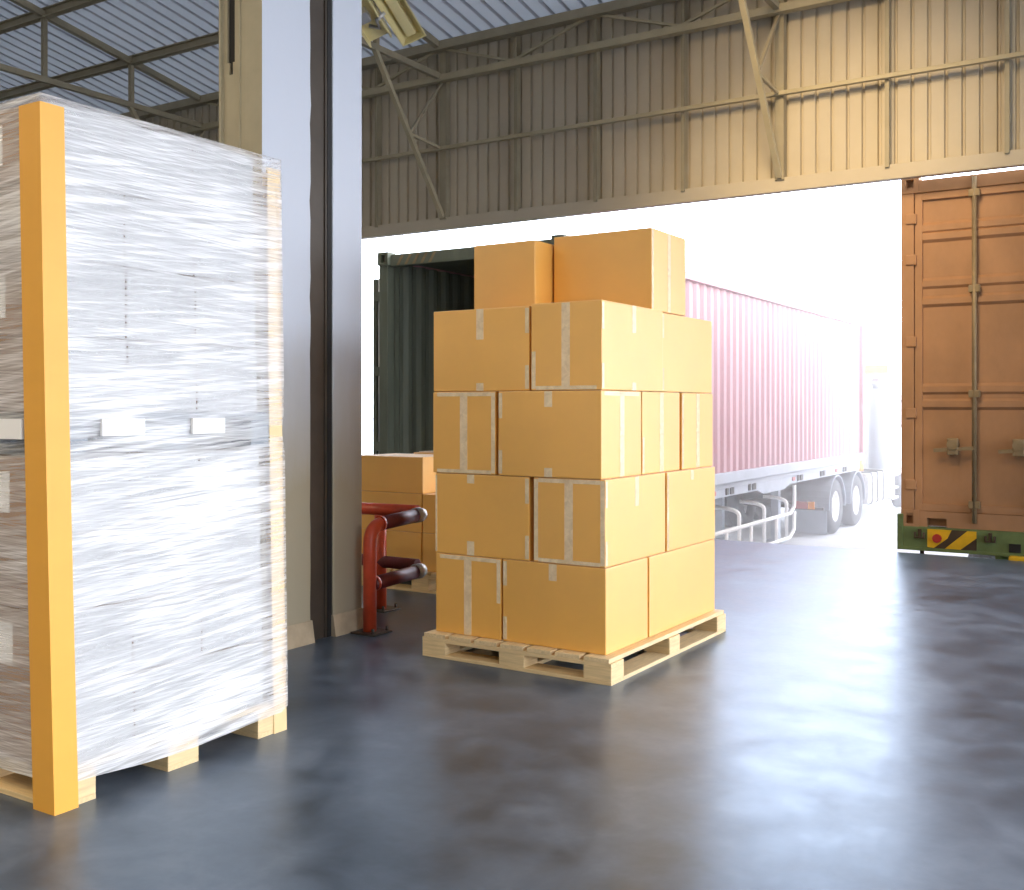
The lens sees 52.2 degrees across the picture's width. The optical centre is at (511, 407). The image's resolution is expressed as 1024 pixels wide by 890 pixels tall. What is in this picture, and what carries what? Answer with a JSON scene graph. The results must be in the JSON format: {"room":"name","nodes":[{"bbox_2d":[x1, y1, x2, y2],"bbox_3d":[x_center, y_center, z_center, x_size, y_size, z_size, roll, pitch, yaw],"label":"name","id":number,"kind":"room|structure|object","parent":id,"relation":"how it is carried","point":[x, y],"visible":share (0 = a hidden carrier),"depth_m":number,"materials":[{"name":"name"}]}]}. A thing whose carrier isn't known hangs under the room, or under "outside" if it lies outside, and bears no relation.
{"room":"distribution center","nodes":[
{"label":"distribution center","id":0,"kind":"room"},
{"bbox_2d":[219,0,362,656],"bbox_3d":[-1.313,-2.040,6.354,0.360,6.880,0.895,0,0,32],"label":"concrete pillar","id":1,"kind":"structure","parent":0,"point":[290,71],"depth_m":6.28,"materials":[{"name":"paint"}]},
{"bbox_2d":[0,0,613,116],"bbox_3d":[-6.360,-6.213,4.918,26.600,3.556,20.200,0,0,32],"label":"ceiling","id":2,"kind":"structure","parent":0,"point":[131,27],"depth_m":13.45,"materials":[{"name":"grey metal"}]},
{"bbox_2d":[0,0,205,142],"bbox_3d":[-8.198,-4.641,9.147,0.070,4.593,14.194,0,0,32],"label":"roof truss","id":3,"kind":"object","parent":2,"relation":"attached to","point":[43,78],"visible":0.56,"depth_m":13.62,"materials":[{"name":"grey metal"}]},
{"bbox_2d":[0,0,106,34],"bbox_3d":[-2.584,-4.894,10.961,26.000,0.113,0.090,0,0,32],"label":"purlin","id":4,"kind":"object","parent":3,"relation":"attached to","point":[66,6],"visible":1,"depth_m":12.92,"materials":[{"name":"green paint"}]},
{"bbox_2d":[0,0,372,100],"bbox_3d":[-1.902,-4.670,12.052,26.000,0.113,0.090,0,0,32],"label":"purlin","id":5,"kind":"object","parent":3,"relation":"attached to","point":[210,39],"visible":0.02,"depth_m":14.20,"materials":[{"name":"green paint"}]},
{"bbox_2d":[105,0,677,122],"bbox_3d":[-1.262,-4.440,13.078,26.000,0.110,0.132,0,0,32],"label":"beam","id":6,"kind":"structure","parent":3,"relation":"attached to","point":[614,7],"depth_m":12.40,"materials":[{"name":"beige metal"}]},
{"bbox_2d":[374,53,434,87],"bbox_3d":[-1.330,-4.260,13.154,1.067,0.369,0.035,0,0,32],"label":"brace","id":7,"kind":"object","parent":6,"relation":"attached to","point":[427,56],"visible":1,"depth_m":13.16,"materials":[{"name":"beige paint"}]},
{"bbox_2d":[446,49,510,60],"bbox_3d":[-0.434,-4.260,12.593,1.067,0.369,0.035,0,0,32],"label":"brace","id":8,"kind":"object","parent":6,"relation":"attached to","point":[449,50],"visible":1,"depth_m":12.56,"materials":[{"name":"beige paint"}]},
{"bbox_2d":[514,19,585,58],"bbox_3d":[0.463,-4.260,12.033,1.067,0.369,0.035,0,0,32],"label":"brace","id":9,"kind":"object","parent":6,"relation":"attached to","point":[577,23],"visible":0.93,"depth_m":12.03,"materials":[{"name":"beige paint"}]},
{"bbox_2d":[600,14,678,25],"bbox_3d":[1.360,-4.260,11.473,1.067,0.369,0.035,0,0,32],"label":"brace","id":10,"kind":"object","parent":6,"relation":"attached to","point":[606,15],"visible":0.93,"depth_m":11.44,"materials":[{"name":"beige paint"}]},
{"bbox_2d":[681,0,731,23],"bbox_3d":[2.257,-4.260,10.912,1.067,0.369,0.035,0,0,32],"label":"brace","id":11,"kind":"object","parent":6,"relation":"attached to","point":[723,2],"visible":1,"depth_m":11.02,"materials":[{"name":"beige paint"}]},
{"bbox_2d":[163,0,851,135],"bbox_3d":[-1.254,-4.050,13.090,26.000,0.085,0.102,0,0,32],"label":"beam","id":12,"kind":"structure","parent":3,"relation":"attached to","point":[796,5],"depth_m":11.71,"materials":[{"name":"beige metal"}]},
{"bbox_2d":[362,0,443,217],"bbox_3d":[-4.611,-4.641,6.906,0.070,4.593,14.194,0,0,32],"label":"roof truss","id":13,"kind":"object","parent":2,"relation":"attached to","point":[377,49],"visible":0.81,"depth_m":12.39,"materials":[{"name":"beige metal"}]},
{"bbox_2d":[738,0,781,177],"bbox_3d":[-1.024,-4.641,4.664,0.070,4.593,14.194,0,0,32],"label":"roof truss","id":14,"kind":"object","parent":2,"relation":"attached to","point":[760,78],"visible":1,"depth_m":10.25,"materials":[{"name":"beige metal"}]},
{"bbox_2d":[362,0,426,47],"bbox_3d":[-1.265,-3.814,9.785,0.521,0.673,1.075,0,0,23],"label":"lamp","id":15,"kind":"object","parent":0,"point":[398,14],"visible":0.84,"depth_m":9.96,"materials":[{"name":"metal"}]},
{"bbox_2d":[385,0,415,36],"bbox_3d":[-1.155,-3.854,9.748,0.111,0.496,0.938,0,0,23],"label":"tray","id":16,"kind":"object","parent":15,"relation":"on","point":[399,16],"depth_m":9.97,"materials":[{"name":"yellow metal"}]},
{"bbox_2d":[0,539,1023,889],"bbox_3d":[-6.360,1.525,4.918,26.000,0.250,19.600,0,0,32],"label":"floor","id":17,"kind":"structure","parent":0,"point":[855,720],"depth_m":4.03,"materials":[{"name":"concrete"}]},
{"bbox_2d":[0,695,272,803],"bbox_3d":[-1.706,1.333,4.346,1.000,0.135,1.090,0,0,32],"label":"wooden pallet","id":18,"kind":"object","parent":17,"relation":"on","point":[19,786],"visible":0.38,"depth_m":4.04,"materials":[{"name":"brown wood"}]},
{"bbox_2d":[0,673,132,762],"bbox_3d":[-1.705,1.128,3.900,0.480,0.270,0.327,0,0,32],"label":"carton","id":19,"kind":"object","parent":18,"relation":"on","point":[7,709],"visible":0.31,"depth_m":3.77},
{"bbox_2d":[0,600,131,685],"bbox_3d":[-1.711,0.855,3.900,0.480,0.270,0.328,0,0,32],"label":"carton","id":20,"kind":"object","parent":19,"relation":"on","point":[105,647],"visible":0.44,"depth_m":3.78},
{"bbox_2d":[0,528,129,609],"bbox_3d":[-1.717,0.583,3.901,0.480,0.270,0.327,0,0,32],"label":"carton","id":21,"kind":"object","parent":20,"relation":"on","point":[94,554],"visible":0.41,"depth_m":3.77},
{"bbox_2d":[0,453,128,532],"bbox_3d":[-1.723,0.310,3.901,0.480,0.270,0.328,0,0,32],"label":"carton","id":22,"kind":"object","parent":21,"relation":"on","point":[12,513],"visible":0.47,"depth_m":3.77,"materials":[{"name":"white plastic"}]},
{"bbox_2d":[0,92,287,780],"bbox_3d":[-1.710,0.120,4.337,1.022,2.433,1.169,0,0,32],"label":"film","id":23,"kind":"object","parent":18,"relation":"on","point":[123,424],"visible":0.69,"depth_m":4.03,"materials":[{"name":"white"}]},
{"bbox_2d":[19,101,78,815],"bbox_3d":[-1.622,0.172,3.658,0.168,2.455,0.118,0,0,32],"label":"protector","id":24,"kind":"object","parent":23,"relation":"attached to","point":[41,124],"visible":1,"depth_m":3.62,"materials":[{"name":"yellow cardboard"}]},
{"bbox_2d":[262,167,286,733],"bbox_3d":[-1.061,0.180,4.561,0.144,2.440,0.081,0,0,32],"label":"protector","id":25,"kind":"object","parent":23,"relation":"attached to","point":[271,182],"visible":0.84,"depth_m":4.54,"materials":[{"name":"beige cardboard"}]},
{"bbox_2d":[132,656,201,740],"bbox_3d":[-1.530,1.128,4.181,0.480,0.270,0.327,0,0,32],"label":"carton","id":26,"kind":"object","parent":18,"relation":"on","point":[138,729],"visible":0.33,"depth_m":4.02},
{"bbox_2d":[130,588,200,671],"bbox_3d":[-1.536,0.855,4.181,0.480,0.270,0.328,0,0,32],"label":"carton","id":27,"kind":"object","parent":26,"relation":"on","point":[136,644],"visible":0.33,"depth_m":4.05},
{"bbox_2d":[130,523,199,598],"bbox_3d":[-1.541,0.583,4.182,0.480,0.270,0.327,0,0,32],"label":"carton","id":28,"kind":"object","parent":27,"relation":"on","point":[139,557],"visible":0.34,"depth_m":4.01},
{"bbox_2d":[88,450,197,525],"bbox_3d":[-1.548,0.310,4.182,0.480,0.270,0.328,0,0,32],"label":"carton","id":29,"kind":"object","parent":28,"relation":"on","point":[192,463],"visible":0.31,"depth_m":4.03,"materials":[{"name":"white plastic"}]},
{"bbox_2d":[201,640,262,714],"bbox_3d":[-1.355,1.128,4.461,0.480,0.270,0.327,0,0,32],"label":"carton","id":30,"kind":"object","parent":18,"relation":"on","point":[213,657],"visible":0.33,"depth_m":4.35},
{"bbox_2d":[200,577,261,652],"bbox_3d":[-1.361,0.855,4.461,0.480,0.270,0.328,0,0,32],"label":"carton","id":31,"kind":"object","parent":30,"relation":"on","point":[228,638],"visible":0.29,"depth_m":4.32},
{"bbox_2d":[200,512,259,585],"bbox_3d":[-1.366,0.583,4.462,0.480,0.270,0.327,0,0,32],"label":"carton","id":32,"kind":"object","parent":31,"relation":"on","point":[245,540],"visible":0.33,"depth_m":4.35,"materials":[{"name":"white plastic"}]},
{"bbox_2d":[188,447,258,515],"bbox_3d":[-1.372,0.310,4.462,0.480,0.270,0.328,0,0,32],"label":"carton","id":33,"kind":"object","parent":32,"relation":"on","point":[215,453],"visible":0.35,"depth_m":4.39,"materials":[{"name":"white plastic"}]},
{"bbox_3d":[-2.120,1.128,4.160,0.480,0.270,0.327,0,0,32],"label":"carton","id":34,"kind":"object","parent":18,"relation":"on","visible":0},
{"bbox_3d":[-2.127,0.855,4.160,0.480,0.270,0.328,0,0,32],"label":"carton","id":35,"kind":"object","parent":34,"relation":"on","visible":0},
{"bbox_3d":[-2.132,0.583,4.161,0.480,0.270,0.327,0,0,32],"label":"carton","id":36,"kind":"object","parent":35,"relation":"on","visible":0},
{"bbox_3d":[-2.138,0.310,4.161,0.480,0.270,0.328,0,0,32],"label":"carton","id":37,"kind":"object","parent":36,"relation":"on","visible":0},
{"bbox_2d":[0,412,268,455],"bbox_3d":[-1.725,0.093,4.344,0.970,0.150,1.030,0,0,32],"label":"wooden pallet","id":38,"kind":"object","parent":37,"relation":"on","point":[256,437],"visible":0.42,"depth_m":4.24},
{"bbox_2d":[0,337,126,412],"bbox_3d":[-1.732,-0.119,3.902,0.480,0.270,0.327,0,0,32],"label":"carton","id":39,"kind":"object","parent":38,"relation":"on","point":[76,364],"visible":0.39,"depth_m":3.78,"materials":[{"name":"white plastic"}]},
{"bbox_2d":[0,260,124,339],"bbox_3d":[-1.738,-0.392,3.902,0.480,0.270,0.328,0,0,32],"label":"carton","id":40,"kind":"object","parent":39,"relation":"on","point":[104,282],"visible":0.46,"depth_m":3.78,"materials":[{"name":"white plastic"}]},
{"bbox_2d":[0,184,123,266],"bbox_3d":[-1.743,-0.664,3.903,0.480,0.270,0.327,0,0,32],"label":"carton","id":41,"kind":"object","parent":40,"relation":"on","point":[93,208],"visible":0.35,"depth_m":3.81,"materials":[{"name":"white plastic"}]},
{"bbox_2d":[0,101,121,193],"bbox_3d":[-1.749,-0.937,3.903,0.480,0.270,0.328,0,0,32],"label":"carton","id":42,"kind":"object","parent":41,"relation":"on","point":[8,145],"visible":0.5,"depth_m":3.77,"materials":[{"name":"white plastic"}]},
{"bbox_2d":[126,340,195,411],"bbox_3d":[-1.556,-0.119,4.183,0.480,0.270,0.327,0,0,32],"label":"carton","id":43,"kind":"object","parent":38,"relation":"on","point":[140,356],"visible":0.37,"depth_m":4.05,"materials":[{"name":"white plastic"}]},
{"bbox_2d":[122,268,194,342],"bbox_3d":[-1.562,-0.392,4.183,0.480,0.270,0.328,0,0,32],"label":"carton","id":44,"kind":"object","parent":43,"relation":"on","point":[179,296],"visible":0.34,"depth_m":4.04,"materials":[{"name":"white plastic"}]},
{"bbox_2d":[122,195,192,275],"bbox_3d":[-1.568,-0.664,4.184,0.480,0.270,0.327,0,0,32],"label":"carton","id":45,"kind":"object","parent":44,"relation":"on","point":[129,238],"visible":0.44,"depth_m":4.03,"materials":[{"name":"white plastic"}]},
{"bbox_2d":[121,123,191,207],"bbox_3d":[-1.574,-0.937,4.184,0.480,0.270,0.328,0,0,32],"label":"carton","id":46,"kind":"object","parent":45,"relation":"on","point":[133,138],"visible":0.34,"depth_m":4.04,"materials":[{"name":"white plastic"}]},
{"bbox_2d":[196,345,256,411],"bbox_3d":[-1.381,-0.119,4.463,0.480,0.270,0.327,0,0,32],"label":"carton","id":47,"kind":"object","parent":38,"relation":"on","point":[208,401],"visible":0.47,"depth_m":4.33,"materials":[{"name":"white plastic"}]},
{"bbox_2d":[190,277,254,347],"bbox_3d":[-1.387,-0.392,4.463,0.480,0.270,0.328,0,0,32],"label":"carton","id":48,"kind":"object","parent":47,"relation":"on","point":[210,293],"visible":0.33,"depth_m":4.32,"materials":[{"name":"white plastic"}]},
{"bbox_2d":[191,210,253,283],"bbox_3d":[-1.393,-0.664,4.464,0.480,0.270,0.327,0,0,32],"label":"carton","id":49,"kind":"object","parent":48,"relation":"on","point":[235,277],"visible":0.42,"depth_m":4.33,"materials":[{"name":"white plastic"}]},
{"bbox_2d":[191,142,252,219],"bbox_3d":[-1.399,-0.937,4.464,0.480,0.270,0.328,0,0,32],"label":"carton","id":50,"kind":"object","parent":49,"relation":"on","point":[241,172],"visible":0.3,"depth_m":4.34,"materials":[{"name":"white plastic"}]},
{"bbox_2d":[350,502,427,636],"bbox_3d":[-0.920,1.029,7.071,0.596,0.742,1.328,0,0,-22],"label":"guard","id":51,"kind":"object","parent":17,"relation":"on","point":[375,560],"visible":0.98,"depth_m":6.71,"materials":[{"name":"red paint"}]},
{"bbox_2d":[362,566,435,593],"bbox_3d":[-0.435,1.323,8.361,1.280,0.155,1.000,0,0,32],"label":"wooden pallet","id":52,"kind":"object","parent":17,"relation":"on","point":[427,584],"visible":0.12,"depth_m":7.94,"materials":[{"name":"brown wood"}]},
{"bbox_2d":[362,528,422,563],"bbox_3d":[-0.831,1.099,8.337,0.614,0.290,0.460,0,0,32],"label":"cardboard box","id":53,"kind":"object","parent":52,"relation":"on","point":[404,544],"visible":0.18,"depth_m":8.07,"materials":[{"name":"brown cardboard"}]},
{"bbox_2d":[362,491,435,532],"bbox_3d":[-0.831,0.804,8.334,0.618,0.295,0.465,0,0,32],"label":"cardboard box","id":54,"kind":"object","parent":53,"relation":"on","point":[367,496],"visible":0.23,"depth_m":8.11,"materials":[{"name":"brown cardboard"}]},
{"bbox_2d":[362,453,435,493],"bbox_3d":[-0.825,0.515,8.334,0.628,0.279,0.460,0,0,32],"label":"cardboard box","id":55,"kind":"object","parent":54,"relation":"on","point":[393,472],"visible":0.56,"depth_m":8.11,"materials":[{"name":"brown cardboard"}]},
{"bbox_2d":[423,533,438,571],"bbox_3d":[-0.305,1.099,8.009,0.606,0.290,0.460,0,0,32],"label":"cardboard box","id":56,"kind":"object","parent":52,"relation":"on","point":[429,539],"visible":0.11,"depth_m":7.94,"materials":[{"name":"brown cardboard"}]},
{"bbox_2d":[423,493,435,533],"bbox_3d":[-0.304,0.804,8.008,0.603,0.295,0.460,0,0,32],"label":"cardboard box","id":57,"kind":"object","parent":56,"relation":"on","point":[429,500],"visible":0.18,"depth_m":7.94,"materials":[{"name":"brown cardboard"}]},
{"bbox_3d":[-0.582,1.099,8.736,0.615,0.290,0.460,0,0,32],"label":"cardboard box","id":58,"kind":"object","parent":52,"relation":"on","visible":0},
{"bbox_3d":[-0.582,0.804,8.736,0.615,0.295,0.460,0,0,32],"label":"cardboard box","id":59,"kind":"object","parent":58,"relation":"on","visible":0},
{"bbox_2d":[414,451,432,453],"bbox_3d":[-0.433,0.493,8.614,0.637,0.323,0.509,0,0,32],"label":"cardboard box","id":60,"kind":"object","parent":59,"relation":"on","point":[419,452],"visible":0.14,"depth_m":8.57,"materials":[{"name":"brown cardboard"}]},
{"bbox_2d":[423,609,725,685],"bbox_3d":[0.417,1.334,6.233,1.200,0.132,1.545,0,0,33],"label":"wooden pallet","id":61,"kind":"object","parent":17,"relation":"on","point":[610,669],"visible":0.52,"depth_m":5.67,"materials":[{"name":"brown wood"}]},
{"bbox_2d":[436,553,502,639],"bbox_3d":[-0.056,1.045,6.113,0.444,0.444,0.701,0,0,33],"label":"cardboard box","id":62,"kind":"object","parent":61,"relation":"on","point":[469,589],"visible":0.61,"depth_m":5.81,"materials":[{"name":"beige cardboard"}]},
{"bbox_2d":[436,473,533,560],"bbox_3d":[-0.037,0.595,5.978,0.629,0.452,0.496,0,0,33],"label":"cardboard box","id":63,"kind":"object","parent":62,"relation":"on","point":[481,515],"visible":0.73,"depth_m":5.76,"materials":[{"name":"beige cardboard"}]},
{"bbox_2d":[433,391,498,474],"bbox_3d":[-0.075,0.138,6.129,0.428,0.458,0.716,0,0,33],"label":"cardboard box","id":64,"kind":"object","parent":63,"relation":"on","point":[465,424],"visible":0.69,"depth_m":5.82,"materials":[{"name":"beige cardboard"}]},
{"bbox_2d":[434,306,531,391],"bbox_3d":[-0.043,-0.321,5.982,0.644,0.455,0.496,0,0,33],"label":"cardboard box","id":65,"kind":"object","parent":64,"relation":"on","point":[489,349],"visible":0.77,"depth_m":5.76,"materials":[{"name":"beige cardboard"}]},
{"bbox_2d":[503,557,647,654],"bbox_3d":[0.349,1.045,5.727,0.632,0.444,0.495,0,0,33],"label":"cardboard box","id":66,"kind":"object","parent":61,"relation":"on","point":[603,611],"visible":0.89,"depth_m":5.52,"materials":[{"name":"beige cardboard"}]},
{"bbox_2d":[534,472,664,567],"bbox_3d":[0.495,0.595,5.773,0.433,0.452,0.731,0,0,33],"label":"cardboard box","id":67,"kind":"object","parent":66,"relation":"on","point":[603,523],"visible":0.92,"depth_m":5.51,"materials":[{"name":"beige cardboard"}]},
{"bbox_2d":[499,390,640,479],"bbox_3d":[0.318,0.138,5.720,0.637,0.458,0.465,0,0,33],"label":"cardboard box","id":68,"kind":"object","parent":67,"relation":"on","point":[580,434],"visible":1,"depth_m":5.52,"materials":[{"name":"beige cardboard"}]},
{"bbox_2d":[531,300,662,391],"bbox_3d":[0.483,-0.325,5.776,0.428,0.463,0.739,0,0,33],"label":"cardboard box","id":69,"kind":"object","parent":68,"relation":"on","point":[589,344],"visible":0.94,"depth_m":5.51,"materials":[{"name":"beige cardboard"}]},
{"bbox_2d":[641,392,678,473],"bbox_3d":[0.591,0.138,6.143,0.633,0.458,0.506,0,0,33],"label":"cardboard box","id":70,"kind":"object","parent":67,"relation":"on","point":[659,410],"visible":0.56,"depth_m":5.95,"materials":[{"name":"beige cardboard"}]},
{"bbox_2d":[647,539,714,636],"bbox_3d":[0.749,1.045,6.338,0.637,0.444,0.948,0,0,33],"label":"cardboard box","id":71,"kind":"object","parent":61,"relation":"on","point":[681,581],"visible":0.47,"depth_m":6.11,"materials":[{"name":"beige cardboard"}]},
{"bbox_2d":[659,467,714,551],"bbox_3d":[0.898,0.595,6.387,0.439,0.452,0.723,0,0,33],"label":"cardboard box","id":72,"kind":"object","parent":71,"relation":"on","point":[689,493],"visible":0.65,"depth_m":6.23,"materials":[{"name":"beige cardboard"}]},
{"bbox_2d":[679,393,712,469],"bbox_3d":[0.874,0.138,6.578,0.635,0.458,0.478,0,0,33],"label":"cardboard box","id":73,"kind":"object","parent":72,"relation":"on","point":[695,409],"visible":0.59,"depth_m":6.38,"materials":[{"name":"beige cardboard"}]},
{"bbox_2d":[662,313,711,392],"bbox_3d":[0.887,-0.321,6.409,0.418,0.455,0.748,0,0,33],"label":"cardboard box","id":74,"kind":"object","parent":73,"relation":"on","point":[687,341],"visible":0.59,"depth_m":6.27,"materials":[{"name":"beige cardboard"}]},
{"bbox_2d":[554,228,684,315],"bbox_3d":[0.655,-0.794,6.331,0.648,0.471,0.481,0,0,33],"label":"cardboard box","id":75,"kind":"object","parent":74,"relation":"on","point":[643,267],"visible":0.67,"depth_m":6.12,"materials":[{"name":"beige cardboard"}]},
{"bbox_3d":[0.351,1.045,6.720,0.425,0.444,0.740,0,0,33],"label":"cardboard box","id":76,"kind":"object","parent":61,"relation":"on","visible":0},
{"bbox_3d":[0.505,0.595,6.793,0.605,0.452,0.470,0,0,33],"label":"cardboard box","id":77,"kind":"object","parent":76,"relation":"on","visible":0},
{"bbox_3d":[0.341,0.138,6.750,0.405,0.458,0.760,0,0,33],"label":"cardboard box","id":78,"kind":"object","parent":77,"relation":"on","visible":0},
{"bbox_3d":[0.239,-0.321,6.396,0.620,0.455,0.485,0,0,33],"label":"cardboard box","id":79,"kind":"object","parent":78,"relation":"on","visible":0},
{"bbox_2d":[474,240,553,308],"bbox_3d":[0.147,-0.770,6.572,0.435,0.439,0.730,0,0,33],"label":"cardboard box","id":80,"kind":"object","parent":79,"relation":"on","point":[521,273],"visible":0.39,"depth_m":6.25,"materials":[{"name":"brown cardboard"}]},
{"bbox_2d":[1009,556,1023,560],"bbox_3d":[4.673,1.427,9.591,0.200,0.125,0.100,0,0,32],"label":"floor marking","id":81,"kind":"object","parent":17,"relation":"attached to","point":[1011,558],"visible":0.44,"depth_m":9.58,"materials":[{"name":"yellow paint"}]},
{"bbox_2d":[127,0,1023,447],"bbox_3d":[-1.158,-1.540,13.243,26.000,5.880,0.034,0,0,32],"label":"wall","id":82,"kind":"structure","parent":0,"point":[960,111],"depth_m":11.25,"materials":[{"name":"beige metal"}]},
{"bbox_2d":[375,67,381,227],"bbox_3d":[-1.730,-3.425,13.513,0.040,2.190,0.094,0,0,32],"label":"wall post","id":83,"kind":"object","parent":82,"relation":"attached to","point":[378,76],"visible":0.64,"depth_m":13.48,"materials":[{"name":"metal"}]},
{"bbox_2d":[440,51,449,219],"bbox_3d":[-0.833,-3.425,12.953,0.090,2.190,0.094,0,0,32],"label":"wall post","id":84,"kind":"object","parent":82,"relation":"attached to","point":[444,57],"visible":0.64,"depth_m":12.91,"materials":[{"name":"beige metal"}]},
{"bbox_2d":[362,51,1023,162],"bbox_3d":[-1.243,-3.200,13.107,26.000,0.045,0.062,0,0,32],"label":"girt","id":85,"kind":"object","parent":84,"relation":"attached to","point":[1014,55],"visible":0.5,"depth_m":10.94,"materials":[{"name":"beige paint"}]},
{"bbox_2d":[514,35,520,210],"bbox_3d":[0.064,-3.425,12.392,0.040,2.190,0.094,0,0,32],"label":"wall post","id":86,"kind":"object","parent":82,"relation":"attached to","point":[517,40],"visible":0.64,"depth_m":12.36,"materials":[{"name":"beige metal"}]},
{"bbox_2d":[593,18,599,201],"bbox_3d":[0.961,-3.425,11.832,0.040,2.190,0.094,0,0,32],"label":"wall post","id":87,"kind":"object","parent":82,"relation":"attached to","point":[596,22],"visible":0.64,"depth_m":11.80,"materials":[{"name":"beige metal"}]},
{"bbox_2d":[681,0,687,191],"bbox_3d":[1.858,-3.425,11.271,0.040,2.190,0.094,0,0,32],"label":"wall post","id":88,"kind":"object","parent":82,"relation":"attached to","point":[684,3],"visible":1,"depth_m":11.24,"materials":[{"name":"beige metal"}]},
{"bbox_2d":[362,149,1023,239],"bbox_3d":[3.607,-2.288,10.207,14.700,0.145,0.095,0,0,32],"label":"beam","id":89,"kind":"structure","parent":82,"relation":"attached to","point":[1015,158],"depth_m":11.02,"materials":[{"name":"beige metal"}]},
{"bbox_2d":[775,0,785,180],"bbox_3d":[2.755,-3.425,10.711,0.090,2.190,0.094,0,0,32],"label":"wall post","id":90,"kind":"object","parent":82,"relation":"attached to","point":[780,31],"visible":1,"depth_m":10.67,"materials":[{"name":"beige metal"}]},
{"bbox_2d":[885,0,890,167],"bbox_3d":[3.651,-3.425,10.150,0.040,2.190,0.094,0,0,32],"label":"wall post","id":91,"kind":"object","parent":82,"relation":"attached to","point":[887,2],"visible":1,"depth_m":10.11,"materials":[{"name":"beige metal"}]},
{"bbox_2d":[1005,0,1010,153],"bbox_3d":[4.548,-3.425,9.590,0.040,2.190,0.094,0,0,32],"label":"wall post","id":92,"kind":"object","parent":82,"relation":"attached to","point":[1007,2],"visible":1,"depth_m":9.55,"materials":[{"name":"beige metal"}]},
{"label":"outside","id":93,"kind":"structure","parent":0,"visible":0},
{"bbox_2d":[367,454,967,556],"bbox_3d":[14.506,2.875,32.649,70.000,0.250,49.250,0,0,32],"label":"ground","id":94,"kind":"structure","parent":93,"point":[876,529],"depth_m":22.72,"materials":[{"name":"concrete"}]},
{"bbox_2d":[714,461,859,543],"bbox_3d":[3.264,1.913,19.244,2.740,1.675,14.100,0,0,32],"label":"chassis","id":95,"kind":"object","parent":94,"relation":"on","point":[774,484],"visible":0.17,"depth_m":19.72,"materials":[{"name":"white paint"}]},
{"bbox_2d":[373,234,864,484],"bbox_3d":[3.195,-0.417,19.285,3.020,3.275,14.505,0,0,32],"label":"shipping container","id":96,"kind":"object","parent":95,"relation":"on","point":[788,377],"visible":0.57,"depth_m":17.50,"materials":[{"name":"red metal"}]},
{"bbox_2d":[725,364,900,533],"bbox_3d":[7.969,0.800,26.328,3.155,3.900,9.318,0,0,32],"label":"tractor","id":97,"kind":"object","parent":94,"relation":"on","point":[823,503],"visible":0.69,"depth_m":25.40,"materials":[{"name":"metal"}]},
{"bbox_2d":[795,501,807,508],"bbox_3d":[6.169,2.070,22.299,0.270,0.160,0.040,0,0,32],"label":"lamp","id":98,"kind":"object","parent":97,"relation":"attached to","point":[799,504],"depth_m":22.28,"materials":[{"name":"plastic"}]},
{"bbox_2d":[808,502,814,508],"bbox_3d":[6.352,2.070,22.185,0.140,0.160,0.040,0,0,32],"label":"lamp","id":99,"kind":"object","parent":97,"relation":"attached to","point":[811,505],"depth_m":22.16,"materials":[{"name":"orange plastic"}]},
{"bbox_2d":[897,512,1023,559],"bbox_3d":[8.165,1.893,14.648,2.795,1.713,12.102,0,0,32],"label":"chassis","id":100,"kind":"object","parent":94,"relation":"on","point":[991,544],"visible":0.24,"depth_m":9.99,"materials":[{"name":"green metal"}]},
{"bbox_2d":[932,534,941,542],"bbox_3d":[4.097,1.258,10.076,0.084,0.084,0.032,0,0,32],"label":"lamp","id":101,"kind":"object","parent":100,"relation":"attached to","point":[936,538],"depth_m":10.06,"materials":[{"name":"red plastic"}]},
{"bbox_2d":[901,169,1023,531],"bbox_3d":[8.215,-0.552,14.727,2.735,3.430,12.315,0,0,32],"label":"shipping container","id":102,"kind":"object","parent":100,"relation":"on","point":[962,237],"visible":0.99,"depth_m":10.03,"materials":[{"name":"orange metal"}]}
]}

